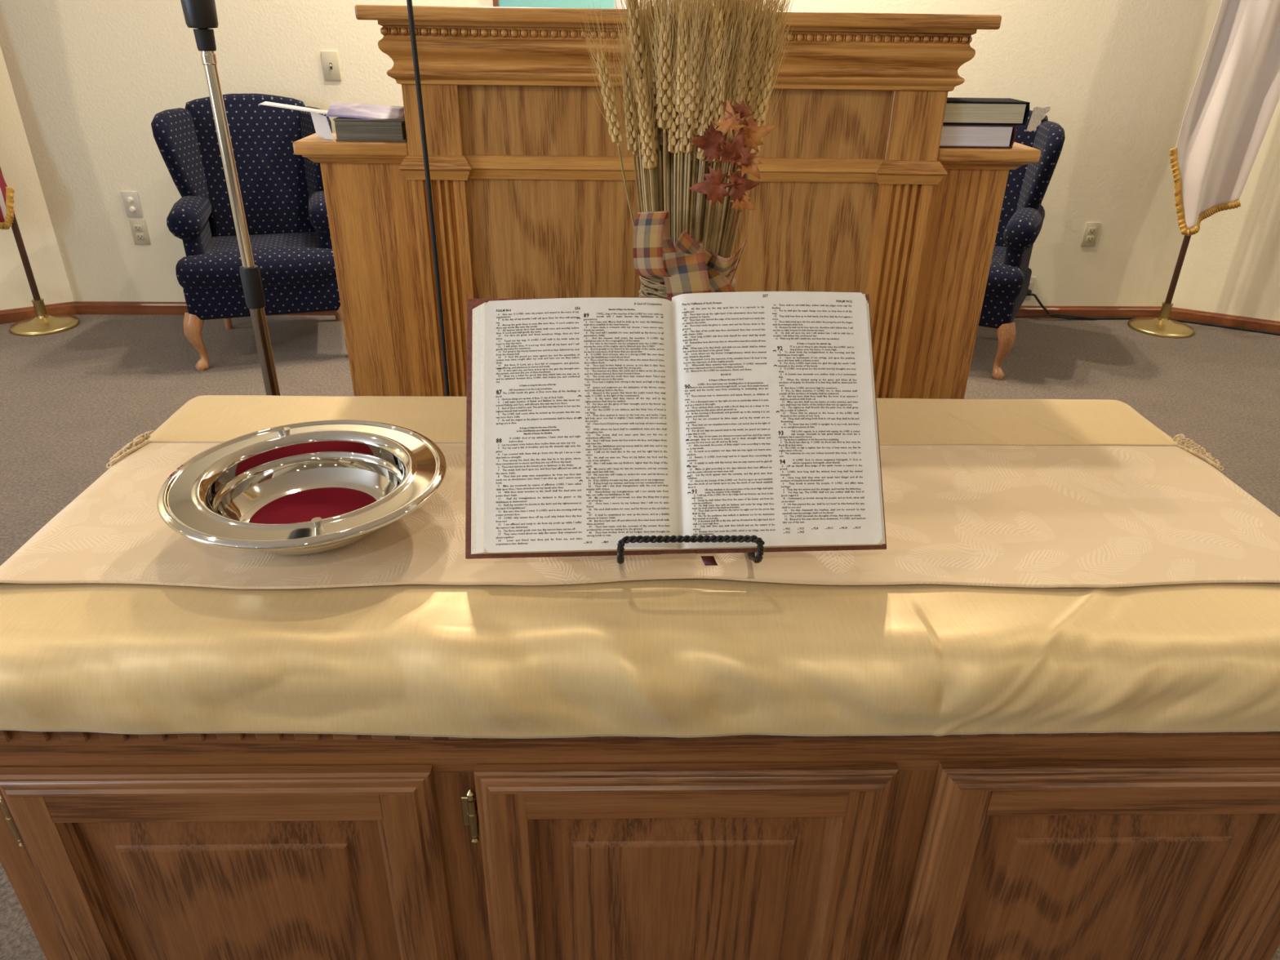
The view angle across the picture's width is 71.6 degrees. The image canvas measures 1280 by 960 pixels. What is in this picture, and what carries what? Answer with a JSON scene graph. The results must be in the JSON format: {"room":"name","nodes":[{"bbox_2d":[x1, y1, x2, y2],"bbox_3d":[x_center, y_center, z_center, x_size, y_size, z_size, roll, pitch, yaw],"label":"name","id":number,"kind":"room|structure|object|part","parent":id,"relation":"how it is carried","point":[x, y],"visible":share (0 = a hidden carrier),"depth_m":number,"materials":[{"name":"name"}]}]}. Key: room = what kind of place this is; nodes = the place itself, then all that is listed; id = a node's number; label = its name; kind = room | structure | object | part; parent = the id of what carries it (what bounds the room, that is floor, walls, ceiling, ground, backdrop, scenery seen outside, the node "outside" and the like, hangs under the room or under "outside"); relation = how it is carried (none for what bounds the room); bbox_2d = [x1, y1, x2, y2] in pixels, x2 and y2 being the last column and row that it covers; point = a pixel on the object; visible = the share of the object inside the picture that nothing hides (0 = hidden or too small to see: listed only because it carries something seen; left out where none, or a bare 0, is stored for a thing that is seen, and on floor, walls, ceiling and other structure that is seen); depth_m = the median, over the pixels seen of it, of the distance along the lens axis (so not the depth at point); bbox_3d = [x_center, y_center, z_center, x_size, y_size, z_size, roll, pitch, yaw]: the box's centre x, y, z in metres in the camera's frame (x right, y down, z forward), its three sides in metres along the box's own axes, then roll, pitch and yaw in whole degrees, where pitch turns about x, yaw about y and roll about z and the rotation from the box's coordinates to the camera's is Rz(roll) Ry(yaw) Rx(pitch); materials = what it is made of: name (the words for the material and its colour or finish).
{"room":"house of worship","nodes":[
{"label":"house of worship","id":0,"kind":"room"},
{"bbox_2d":[0,45,74,310],"bbox_3d":[-3.380,-1.860,3.265,1.600,2.780,0.100,-15,32,-28],"label":"wall","id":1,"kind":"structure","parent":0,"point":[17,166],"depth_m":4.01,"materials":[{"name":"beige paint"}]},
{"bbox_2d":[0,301,76,324],"bbox_3d":[-3.369,-0.633,3.854,1.600,0.060,0.014,-15,32,-28],"label":"baseboard","id":2,"kind":"structure","parent":1,"relation":"attached to","point":[13,315],"depth_m":4.14,"materials":[{"name":"brown wood"}]},
{"bbox_2d":[0,0,1222,306],"bbox_3d":[-0.021,-2.056,3.739,5.310,2.780,0.100,0,28,-2],"label":"wall","id":3,"kind":"structure","parent":0,"point":[90,79],"depth_m":3.87,"materials":[{"name":"beige paint"}]},
{"bbox_2d":[120,191,142,217],"bbox_3d":[-2.303,-1.247,4.019,0.070,0.114,0.015,0,28,-2],"label":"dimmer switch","id":4,"kind":"object","parent":3,"relation":"attached to","point":[131,200],"visible":1,"depth_m":4.02,"materials":[{"name":"beige plastic"}]},
{"bbox_2d":[128,219,150,244],"bbox_3d":[-2.300,-1.139,4.079,0.070,0.114,0.009,0,28,-2],"label":"wall outlet","id":5,"kind":"object","parent":3,"relation":"attached to","point":[138,227],"visible":1,"depth_m":4.08,"materials":[{"name":"beige plastic"}]},
{"bbox_2d":[133,224,142,231],"bbox_3d":[-2.300,-1.155,4.069,0.034,0.028,0.004,0,28,-2],"label":"receptacle","id":6,"kind":"object","parent":5,"relation":"attached to","point":[136,227],"depth_m":4.07,"materials":[{"name":"grey plastic"}]},
{"bbox_2d":[135,233,144,239],"bbox_3d":[-2.301,-1.121,4.087,0.034,0.028,0.004,0,28,-2],"label":"receptacle","id":7,"kind":"object","parent":5,"relation":"attached to","point":[138,236],"depth_m":4.09,"materials":[{"name":"grey plastic"}]},
{"bbox_2d":[320,51,341,80],"bbox_3d":[-1.317,-1.763,3.781,0.070,0.114,0.017,0,28,-2],"label":"light switch","id":8,"kind":"object","parent":3,"relation":"attached to","point":[331,64],"visible":1,"depth_m":3.78,"materials":[{"name":"beige plastic"}]},
{"bbox_2d":[74,301,1161,318],"bbox_3d":[-0.039,-0.826,4.321,5.310,0.060,0.014,0,28,-2],"label":"baseboard","id":9,"kind":"structure","parent":3,"relation":"attached to","point":[126,308],"depth_m":4.27,"materials":[{"name":"brown wood"}]},
{"bbox_2d":[493,0,751,8],"bbox_3d":[-0.060,-2.229,3.577,1.092,0.665,0.024,0,28,-2],"label":"framed picture","id":10,"kind":"object","parent":3,"relation":"attached to","point":[605,4],"visible":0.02,"depth_m":3.70,"materials":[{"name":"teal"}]},
{"bbox_2d":[1024,276,1035,299],"bbox_3d":[1.887,-0.935,4.333,0.070,0.114,0.009,0,28,-2],"label":"wall outlet","id":11,"kind":"object","parent":3,"relation":"attached to","point":[1032,282],"visible":0.38,"depth_m":4.33,"materials":[{"name":"beige plastic"}]},
{"bbox_2d":[1080,222,1100,246],"bbox_3d":[2.143,-1.167,4.221,0.070,0.114,0.009,0,28,-2],"label":"wall outlet","id":12,"kind":"object","parent":3,"relation":"attached to","point":[1089,237],"visible":1,"depth_m":4.22,"materials":[{"name":"beige plastic"}]},
{"bbox_2d":[1085,235,1093,241],"bbox_3d":[2.143,-1.149,4.228,0.034,0.028,0.004,0,28,-2],"label":"receptacle","id":13,"kind":"object","parent":12,"relation":"attached to","point":[1088,238],"depth_m":4.23,"materials":[{"name":"grey plastic"}]},
{"bbox_2d":[1088,227,1096,233],"bbox_3d":[2.144,-1.183,4.210,0.034,0.028,0.004,0,28,-2],"label":"receptacle","id":14,"kind":"object","parent":12,"relation":"attached to","point":[1091,230],"depth_m":4.21,"materials":[{"name":"grey plastic"}]},
{"bbox_2d":[0,314,1279,959],"bbox_3d":[0.187,2.030,-0.961,11.500,0.080,12.800,0,28,-2],"label":"floor","id":15,"kind":"structure","parent":0,"point":[71,400],"depth_m":3.55,"materials":[{"name":"grey carpet"}]},
{"bbox_2d":[0,167,79,336],"bbox_3d":[-2.709,-1.841,3.475,0.279,2.570,0.279,0,28,-2],"label":"flag stand","id":16,"kind":"object","parent":15,"relation":"on","point":[43,324],"visible":1,"depth_m":3.99,"materials":[{"name":"gold metal"}]},
{"bbox_2d":[0,170,14,229],"bbox_3d":[-2.848,-1.918,3.338,0.462,1.931,0.081,0,28,-2],"label":"flag","id":17,"kind":"object","parent":16,"relation":"hanging from","point":[6,193],"visible":1,"depth_m":3.76,"materials":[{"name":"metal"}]},
{"bbox_2d":[31,297,48,318],"bbox_3d":[-2.725,-0.777,4.034,0.052,0.086,0.052,0,28,-2],"label":"socket","id":18,"kind":"object","parent":16,"relation":"attached to","point":[38,304],"depth_m":4.02,"materials":[{"name":"gold metal"}]},
{"bbox_2d":[180,0,280,395],"bbox_3d":[-0.700,-0.244,1.655,0.256,1.490,0.256,0,28,-2],"label":"microphone stand","id":19,"kind":"object","parent":15,"relation":"on","point":[201,15],"visible":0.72,"depth_m":1.51,"materials":[{"name":"silver metal"}]},
{"bbox_2d":[151,93,347,370],"bbox_3d":[-1.579,-1.057,3.714,0.666,0.996,0.680,-8,29,-16],"label":"chair","id":20,"kind":"object","parent":15,"relation":"on","point":[282,193],"visible":0.74,"depth_m":3.62,"materials":[{"name":"blue fabric"}]},
{"bbox_3d":[-1.820,-1.082,3.600,0.130,0.134,0.438,-8,29,-16],"label":"arm","id":21,"kind":"part","parent":20,"relation":"part of","materials":[{"name":"blue fabric"}]},
{"bbox_3d":[-1.778,-0.559,3.570,0.072,0.240,0.089,13,30,21],"label":"leg","id":22,"kind":"part","parent":20,"relation":"part of","materials":[{"name":"brown wood"}]},
{"bbox_3d":[-1.823,-0.973,3.688,0.070,0.260,0.425,-8,29,-16],"label":"arm panel","id":23,"kind":"part","parent":20,"relation":"part of","materials":[{"name":"blue fabric"}]},
{"bbox_3d":[-1.880,-0.787,4.015,0.040,0.231,0.076,-17,33,-30],"label":"leg","id":24,"kind":"part","parent":20,"relation":"part of","materials":[{"name":"brown wood"}]},
{"bbox_3d":[-1.637,-1.333,3.788,0.476,0.576,0.242,-8,29,-16],"label":"backrest","id":25,"kind":"part","parent":20,"relation":"part of","materials":[{"name":"blue fabric"}]},
{"bbox_2d":[175,231,337,288],"bbox_3d":[-1.550,-0.913,3.679,0.636,0.154,0.475,-8,29,-16],"label":"seat cushion","id":26,"kind":"object","parent":20,"relation":"on","point":[285,260],"depth_m":3.52,"materials":[{"name":"blue fabric"}]},
{"bbox_3d":[-1.329,-1.147,3.739,0.130,0.134,0.438,-8,29,-16],"label":"arm","id":27,"kind":"part","parent":20,"relation":"part of","materials":[{"name":"blue fabric"}]},
{"bbox_3d":[-1.345,-1.036,3.822,0.070,0.260,0.425,-8,29,-16],"label":"arm panel","id":28,"kind":"part","parent":20,"relation":"part of","materials":[{"name":"blue fabric"}]},
{"bbox_3d":[-1.421,-0.848,4.144,0.040,0.231,0.076,1,28,0],"label":"leg","id":29,"kind":"part","parent":20,"relation":"part of","materials":[{"name":"brown wood"}]},
{"bbox_3d":[-1.222,-0.633,3.726,0.089,0.240,0.072,16,31,27],"label":"leg","id":30,"kind":"part","parent":20,"relation":"part of","materials":[{"name":"brown wood"}]},
{"bbox_2d":[0,395,1279,959],"bbox_3d":[0.033,0.369,1.257,1.442,0.796,0.629,0,28,-1],"label":"table","id":31,"kind":"object","parent":15,"relation":"on","point":[1116,846],"visible":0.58,"depth_m":0.91,"materials":[{"name":"brown wood"}]},
{"bbox_3d":[-0.414,0.317,0.873,0.322,0.035,0.016,0,28,-1],"label":"door rail","id":32,"kind":"part","parent":31,"relation":"part of","materials":[{"name":"brown wood"}]},
{"bbox_3d":[-0.418,0.528,0.986,0.420,0.552,0.020,0,28,-1],"label":"door","id":33,"kind":"part","parent":31,"relation":"part of","materials":[{"name":"brown wood"}]},
{"bbox_3d":[-0.418,0.529,0.984,0.322,0.446,0.016,0,28,-1],"label":"raised panel","id":34,"kind":"part","parent":31,"relation":"part of","materials":[{"name":"brown wood"}]},
{"bbox_2d":[0,395,1279,738],"bbox_3d":[0.042,0.062,1.094,1.454,0.128,0.658,0,28,-1],"label":"tablecloth","id":35,"kind":"object","parent":31,"relation":"on","point":[680,658],"visible":0.59,"depth_m":0.82,"materials":[{"name":"beige fabric"}]},
{"bbox_2d":[0,430,1279,589],"bbox_3d":[0.044,0.067,1.059,1.467,0.116,0.352,0,28,-1],"label":"table runner","id":36,"kind":"object","parent":35,"relation":"on","point":[977,514],"visible":0.61,"depth_m":0.96,"materials":[{"name":"beige fabric"}]},
{"bbox_2d":[156,419,446,555],"bbox_3d":[-0.359,0.016,0.970,0.294,0.064,0.294,0,28,-2],"label":"plate","id":37,"kind":"object","parent":36,"relation":"on","point":[311,487],"visible":1,"depth_m":1.00,"materials":[{"name":"silver metal"}]},
{"bbox_2d":[617,534,764,564],"bbox_3d":[0.046,-0.034,0.961,0.144,0.174,0.276,0,28,-2],"label":"easel","id":38,"kind":"object","parent":36,"relation":"on","point":[633,539],"visible":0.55,"depth_m":0.85,"materials":[{"name":"black metal"}]},
{"bbox_3d":[-0.020,-0.007,0.908,0.008,0.172,0.163,0,28,-2],"label":"leg","id":39,"kind":"part","parent":38,"relation":"part of","materials":[{"name":"black metal"}]},
{"bbox_2d":[465,291,886,565],"bbox_3d":[0.035,-0.059,0.914,0.434,0.238,0.191,0,28,-2],"label":"book","id":40,"kind":"object","parent":38,"relation":"on","point":[593,423],"visible":1,"depth_m":0.90,"materials":[{"name":"white paper"}]},
{"bbox_3d":[0.116,-0.007,0.913,0.008,0.172,0.163,0,28,-2],"label":"leg","id":41,"kind":"part","parent":38,"relation":"part of","materials":[{"name":"black metal"}]},
{"bbox_2d":[579,0,793,297],"bbox_3d":[0.052,-0.347,1.100,0.249,0.600,0.186,0,28,-2],"label":"sheaf","id":42,"kind":"object","parent":35,"relation":"on","point":[698,77],"visible":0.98,"depth_m":1.03,"materials":[{"name":"plant"}]},
{"bbox_3d":[-0.013,-0.249,1.170,0.035,0.361,0.004,0,28,-2],"label":"wheat stem","id":43,"kind":"part","parent":42,"relation":"part of","materials":[{"name":"plant"}]},
{"bbox_3d":[0.001,-0.244,1.169,0.023,0.351,0.004,-1,28,-4],"label":"wheat stem","id":44,"kind":"part","parent":42,"relation":"part of","materials":[{"name":"plant"}]},
{"bbox_3d":[0.004,-0.255,1.183,0.022,0.358,0.005,1,28,1],"label":"wheat stem","id":45,"kind":"part","parent":42,"relation":"part of","materials":[{"name":"plant"}]},
{"bbox_3d":[0.014,-0.244,1.168,0.018,0.353,0.005,0,28,-2],"label":"wheat stem","id":46,"kind":"part","parent":42,"relation":"part of","materials":[{"name":"plant"}]},
{"bbox_3d":[0.018,-0.226,1.154,0.016,0.334,0.009,-19,34,-33],"label":"wheat stem","id":47,"kind":"part","parent":42,"relation":"part of","materials":[{"name":"plant"}]},
{"bbox_3d":[0.019,-0.229,1.159,0.017,0.335,0.007,-5,28,-11],"label":"wheat stem","id":48,"kind":"part","parent":42,"relation":"part of","materials":[{"name":"plant"}]},
{"bbox_3d":[0.024,-0.268,1.162,0.015,0.402,0.004,0,28,-2],"label":"wheat stem","id":49,"kind":"part","parent":42,"relation":"part of","materials":[{"name":"plant"}]},
{"bbox_3d":[0.024,-0.262,1.151,0.015,0.401,0.007,0,28,-2],"label":"wheat stem","id":50,"kind":"part","parent":42,"relation":"part of","materials":[{"name":"plant"}]},
{"bbox_3d":[0.029,-0.263,1.177,0.013,0.378,0.004,2,28,2],"label":"wheat stem","id":51,"kind":"part","parent":42,"relation":"part of","materials":[{"name":"plant"}]},
{"bbox_3d":[0.031,-0.243,1.138,0.013,0.380,0.012,0,28,-2],"label":"wheat stem","id":52,"kind":"part","parent":42,"relation":"part of","materials":[{"name":"plant"}]},
{"bbox_3d":[0.035,-0.255,1.152,0.011,0.389,0.006,-7,29,-15],"label":"wheat stem","id":53,"kind":"part","parent":42,"relation":"part of","materials":[{"name":"plant"}]},
{"bbox_3d":[0.037,-0.276,1.163,0.010,0.416,0.004,0,28,-1],"label":"wheat stem","id":54,"kind":"part","parent":42,"relation":"part of","materials":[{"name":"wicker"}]},
{"bbox_3d":[0.043,-0.255,1.131,0.005,0.408,0.013,14,30,23],"label":"wheat stem","id":55,"kind":"part","parent":42,"relation":"part of","materials":[{"name":"plant"}]},
{"bbox_3d":[0.048,-0.246,1.126,0.007,0.398,0.014,0,28,-2],"label":"wheat stem","id":56,"kind":"part","parent":42,"relation":"part of","materials":[{"name":"plant"}]},
{"bbox_3d":[0.052,-0.244,1.149,0.006,0.372,0.010,0,28,-2],"label":"wheat stem","id":57,"kind":"part","parent":42,"relation":"part of","materials":[{"name":"plant"}]},
{"bbox_3d":[0.061,-0.234,1.161,0.006,0.343,0.008,0,28,-2],"label":"wheat stem","id":58,"kind":"part","parent":42,"relation":"part of","materials":[{"name":"plant"}]},
{"bbox_3d":[0.061,-0.237,1.133,0.006,0.374,0.014,0,28,-2],"label":"wheat stem","id":59,"kind":"part","parent":42,"relation":"part of","materials":[{"name":"plant"}]},
{"bbox_3d":[0.066,-0.261,1.135,0.007,0.415,0.011,0,28,-2],"label":"wheat stem","id":60,"kind":"part","parent":42,"relation":"part of","materials":[{"name":"plant"}]},
{"bbox_3d":[0.069,-0.259,1.172,0.008,0.378,0.003,0,28,-2],"label":"wheat stem","id":61,"kind":"part","parent":42,"relation":"part of","materials":[{"name":"plant"}]},
{"bbox_3d":[0.069,-0.222,1.135,0.008,0.346,0.015,0,28,-2],"label":"wheat stem","id":62,"kind":"part","parent":42,"relation":"part of","materials":[{"name":"plant"}]},
{"bbox_3d":[0.078,-0.261,1.164,0.012,0.388,0.004,0,28,-2],"label":"wheat stem","id":63,"kind":"part","parent":42,"relation":"part of","materials":[{"name":"plant"}]},
{"bbox_3d":[0.081,-0.252,1.139,0.013,0.395,0.011,0,28,-2],"label":"wheat stem","id":64,"kind":"part","parent":42,"relation":"part of","materials":[{"name":"plant"}]},
{"bbox_3d":[0.082,-0.224,1.140,0.013,0.345,0.014,0,28,-2],"label":"wheat stem","id":65,"kind":"part","parent":42,"relation":"part of","materials":[{"name":"plant"}]},
{"bbox_3d":[0.091,-0.229,1.146,0.017,0.350,0.012,0,28,-2],"label":"wheat stem","id":66,"kind":"part","parent":42,"relation":"part of","materials":[{"name":"plant"}]},
{"bbox_3d":[0.101,-0.248,1.133,0.021,0.395,0.011,6,28,9],"label":"wheat stem","id":67,"kind":"part","parent":42,"relation":"part of","materials":[{"name":"plant"}]},
{"bbox_3d":[0.108,-0.249,1.144,0.024,0.387,0.011,0,28,-2],"label":"wheat stem","id":68,"kind":"part","parent":42,"relation":"part of","materials":[{"name":"plant"}]},
{"bbox_3d":[0.119,-0.233,1.154,0.027,0.348,0.008,3,28,4],"label":"wheat stem","id":69,"kind":"part","parent":42,"relation":"part of","materials":[{"name":"plant"}]},
{"bbox_3d":[0.128,-0.270,1.166,0.032,0.405,0.004,0,28,-2],"label":"wheat stem","id":70,"kind":"part","parent":42,"relation":"part of","materials":[{"name":"plant"}]},
{"bbox_3d":[0.043,0.234,0.867,1.414,0.117,0.020,0,28,-1],"label":"rail","id":71,"kind":"part","parent":31,"relation":"part of","materials":[{"name":"brown wood"}]},
{"bbox_3d":[0.047,0.236,0.855,1.411,0.028,0.008,0,28,-1],"label":"dentil moulding","id":72,"kind":"part","parent":31,"relation":"part of","materials":[{"name":"brown wood"}]},
{"bbox_3d":[0.043,0.530,0.996,0.319,0.446,0.016,0,28,-1],"label":"raised panel","id":73,"kind":"part","parent":31,"relation":"part of","materials":[{"name":"brown wood"}]},
{"bbox_3d":[0.043,0.529,0.998,0.417,0.552,0.020,0,28,-1],"label":"door","id":74,"kind":"part","parent":31,"relation":"part of","materials":[{"name":"brown wood"}]},
{"bbox_3d":[0.046,0.318,0.885,0.319,0.035,0.016,0,28,-1],"label":"door rail","id":75,"kind":"part","parent":31,"relation":"part of","materials":[{"name":"brown wood"}]},
{"bbox_3d":[0.503,0.530,1.010,0.415,0.552,0.020,0,28,-1],"label":"door","id":76,"kind":"part","parent":31,"relation":"part of","materials":[{"name":"brown wood"}]},
{"bbox_3d":[0.503,0.531,1.008,0.317,0.446,0.016,0,28,-1],"label":"raised panel","id":77,"kind":"part","parent":31,"relation":"part of","materials":[{"name":"brown wood"}]},
{"bbox_3d":[0.506,0.319,0.897,0.317,0.035,0.016,0,28,-1],"label":"door rail","id":78,"kind":"part","parent":31,"relation":"part of","materials":[{"name":"brown wood"}]},
{"bbox_2d":[293,4,1040,399],"bbox_3d":[0.047,-0.349,2.065,1.404,1.315,0.584,0,28,-2],"label":"pulpit","id":79,"kind":"object","parent":15,"relation":"on","point":[857,191],"visible":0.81,"depth_m":1.71,"materials":[{"name":"brown wood"}]},
{"bbox_2d":[310,111,333,139],"bbox_3d":[-0.601,-0.669,1.675,0.008,0.046,0.076,-22,36,-37],"label":"handout","id":80,"kind":"object","parent":79,"relation":"on","point":[322,126],"visible":0.9,"depth_m":1.67,"materials":[{"name":"white paper"}]},
{"bbox_3d":[-0.538,-0.705,1.863,0.200,0.017,0.454,0,28,-2],"label":"wing moulding","id":81,"kind":"part","parent":79,"relation":"part of","materials":[{"name":"brown wood"}]},
{"bbox_2d":[333,114,407,142],"bbox_3d":[-0.502,-0.677,1.700,0.130,0.038,0.130,0,28,-2],"label":"book","id":82,"kind":"object","parent":79,"relation":"on","point":[347,129],"visible":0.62,"depth_m":1.65,"materials":[{"name":"grey paper"}]},
{"bbox_2d":[325,102,404,123],"bbox_3d":[-0.513,-0.689,1.665,0.146,0.027,0.075,0,28,-2],"label":"leaflet","id":83,"kind":"object","parent":82,"relation":"on","point":[361,111],"visible":0.98,"depth_m":1.67,"materials":[{"name":"paper"}]},
{"bbox_2d":[258,101,328,114],"bbox_3d":[-0.632,-0.691,1.650,0.141,0.022,0.022,0,28,-2],"label":"paper sheet","id":84,"kind":"object","parent":83,"relation":"on","point":[265,103],"visible":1,"depth_m":1.65,"materials":[{"name":"white paper"}]},
{"bbox_3d":[0.059,-0.699,1.891,1.028,0.044,0.528,0,28,-2],"label":"waist moulding","id":85,"kind":"part","parent":79,"relation":"part of","materials":[{"name":"brown wood"}]},
{"bbox_3d":[0.062,-0.867,1.797,1.048,0.103,0.538,0,28,-2],"label":"cornice","id":86,"kind":"part","parent":79,"relation":"part of","materials":[{"name":"brown wood"}]},
{"bbox_2d":[939,124,1016,148],"bbox_3d":[0.637,-0.678,1.733,0.146,0.041,0.122,0,28,-2],"label":"book","id":87,"kind":"object","parent":79,"relation":"on","point":[953,135],"visible":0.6,"depth_m":1.68,"materials":[{"name":"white paper"}]},
{"bbox_2d":[942,97,1030,124],"bbox_3d":[0.645,-0.707,1.700,0.164,0.040,0.094,0,28,-2],"label":"book","id":88,"kind":"object","parent":87,"relation":"on","point":[964,111],"visible":0.81,"depth_m":1.66,"materials":[{"name":"black paper"}]},
{"bbox_3d":[0.647,-0.708,1.904,0.182,0.017,0.454,0,28,-2],"label":"wing moulding","id":89,"kind":"part","parent":79,"relation":"part of","materials":[{"name":"brown wood"}]},
{"bbox_2d":[1026,106,1050,131],"bbox_3d":[0.757,-0.688,1.691,0.044,0.045,0.007,-9,29,-18],"label":"lace doily","id":90,"kind":"object","parent":79,"relation":"on","point":[1038,113],"visible":1,"depth_m":1.69,"materials":[{"name":"beige fabric"}]},
{"bbox_2d":[978,110,1065,379],"bbox_3d":[1.356,-1.044,3.777,0.666,0.996,0.680,15,31,24],"label":"chair","id":91,"kind":"object","parent":15,"relation":"on","point":[1022,215],"visible":0.31,"depth_m":3.54,"materials":[{"name":"blue fabric"}]},
{"bbox_3d":[1.472,-0.529,3.608,0.072,0.240,0.089,-6,28,-12],"label":"leg","id":92,"kind":"part","parent":91,"relation":"part of","materials":[{"name":"brown wood"}]},
{"bbox_2d":[984,245,1024,297],"bbox_3d":[1.306,-0.905,3.748,0.636,0.154,0.475,15,31,24],"label":"seat cushion","id":93,"kind":"object","parent":91,"relation":"on","point":[1006,277],"depth_m":3.48,"materials":[{"name":"blue fabric"}]},
{"bbox_3d":[1.581,-0.933,3.714,0.070,0.260,0.425,15,31,24],"label":"arm panel","id":94,"kind":"part","parent":91,"relation":"part of","materials":[{"name":"blue fabric"}]},
{"bbox_3d":[1.454,-1.312,3.838,0.476,0.576,0.242,15,31,24],"label":"backrest","id":95,"kind":"part","parent":91,"relation":"part of","materials":[{"name":"blue fabric"}]},
{"bbox_3d":[1.577,-1.043,3.627,0.130,0.134,0.438,15,31,24],"label":"arm","id":96,"kind":"part","parent":91,"relation":"part of","materials":[{"name":"blue fabric"}]},
{"bbox_2d":[1014,288,1279,335],"bbox_3d":[2.688,-0.768,4.199,2.470,0.144,0.338,8,28,12],"label":"power cord","id":97,"kind":"object","parent":15,"relation":"on","point":[1029,291],"visible":0.7,"depth_m":4.35,"materials":[{"name":"black rubber"}]},
{"bbox_2d":[1127,235,1194,337],"bbox_3d":[2.524,-1.866,3.680,0.287,2.570,0.287,0,28,-2],"label":"flag stand","id":98,"kind":"object","parent":15,"relation":"on","point":[1160,326],"visible":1,"depth_m":4.20,"materials":[{"name":"gold metal"}]},
{"bbox_2d":[1157,302,1173,320],"bbox_3d":[2.508,-0.802,4.238,0.052,0.086,0.052,0,28,-2],"label":"socket","id":99,"kind":"object","parent":98,"relation":"attached to","point":[1166,308],"depth_m":4.22,"materials":[{"name":"gold metal"}]},
{"bbox_2d":[1168,0,1279,236],"bbox_3d":[2.497,-1.949,3.544,0.401,1.919,0.088,0,28,-1],"label":"flag","id":100,"kind":"object","parent":98,"relation":"hanging from","point":[1235,95],"visible":1,"depth_m":3.75,"materials":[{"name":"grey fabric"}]},
{"bbox_2d":[1171,97,1279,321],"bbox_3d":[3.362,-1.874,3.494,1.600,2.780,0.100,15,31,24],"label":"wall","id":101,"kind":"structure","parent":0,"point":[1231,266],"depth_m":4.18,"materials":[{"name":"beige paint"}]},
{"bbox_2d":[1168,306,1279,333],"bbox_3d":[3.316,-0.647,4.081,1.600,0.060,0.014,15,31,24],"label":"baseboard","id":102,"kind":"structure","parent":101,"relation":"attached to","point":[1247,322],"depth_m":4.30,"materials":[{"name":"brown wood"}]},
{"bbox_3d":[0.227,-0.502,-2.290,11.500,0.080,12.800,0,28,-2],"label":"ceiling","id":103,"kind":"structure","parent":0,"visible":0},
{"bbox_2d":[406,0,449,396],"bbox_3d":[-0.367,-0.817,1.366,0.024,2.776,0.014,0,28,-2],"label":"hanging cable","id":104,"kind":"object","parent":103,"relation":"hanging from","point":[410,9],"visible":0.52,"depth_m":1.53,"materials":[{"name":"black rubber"}]}
]}

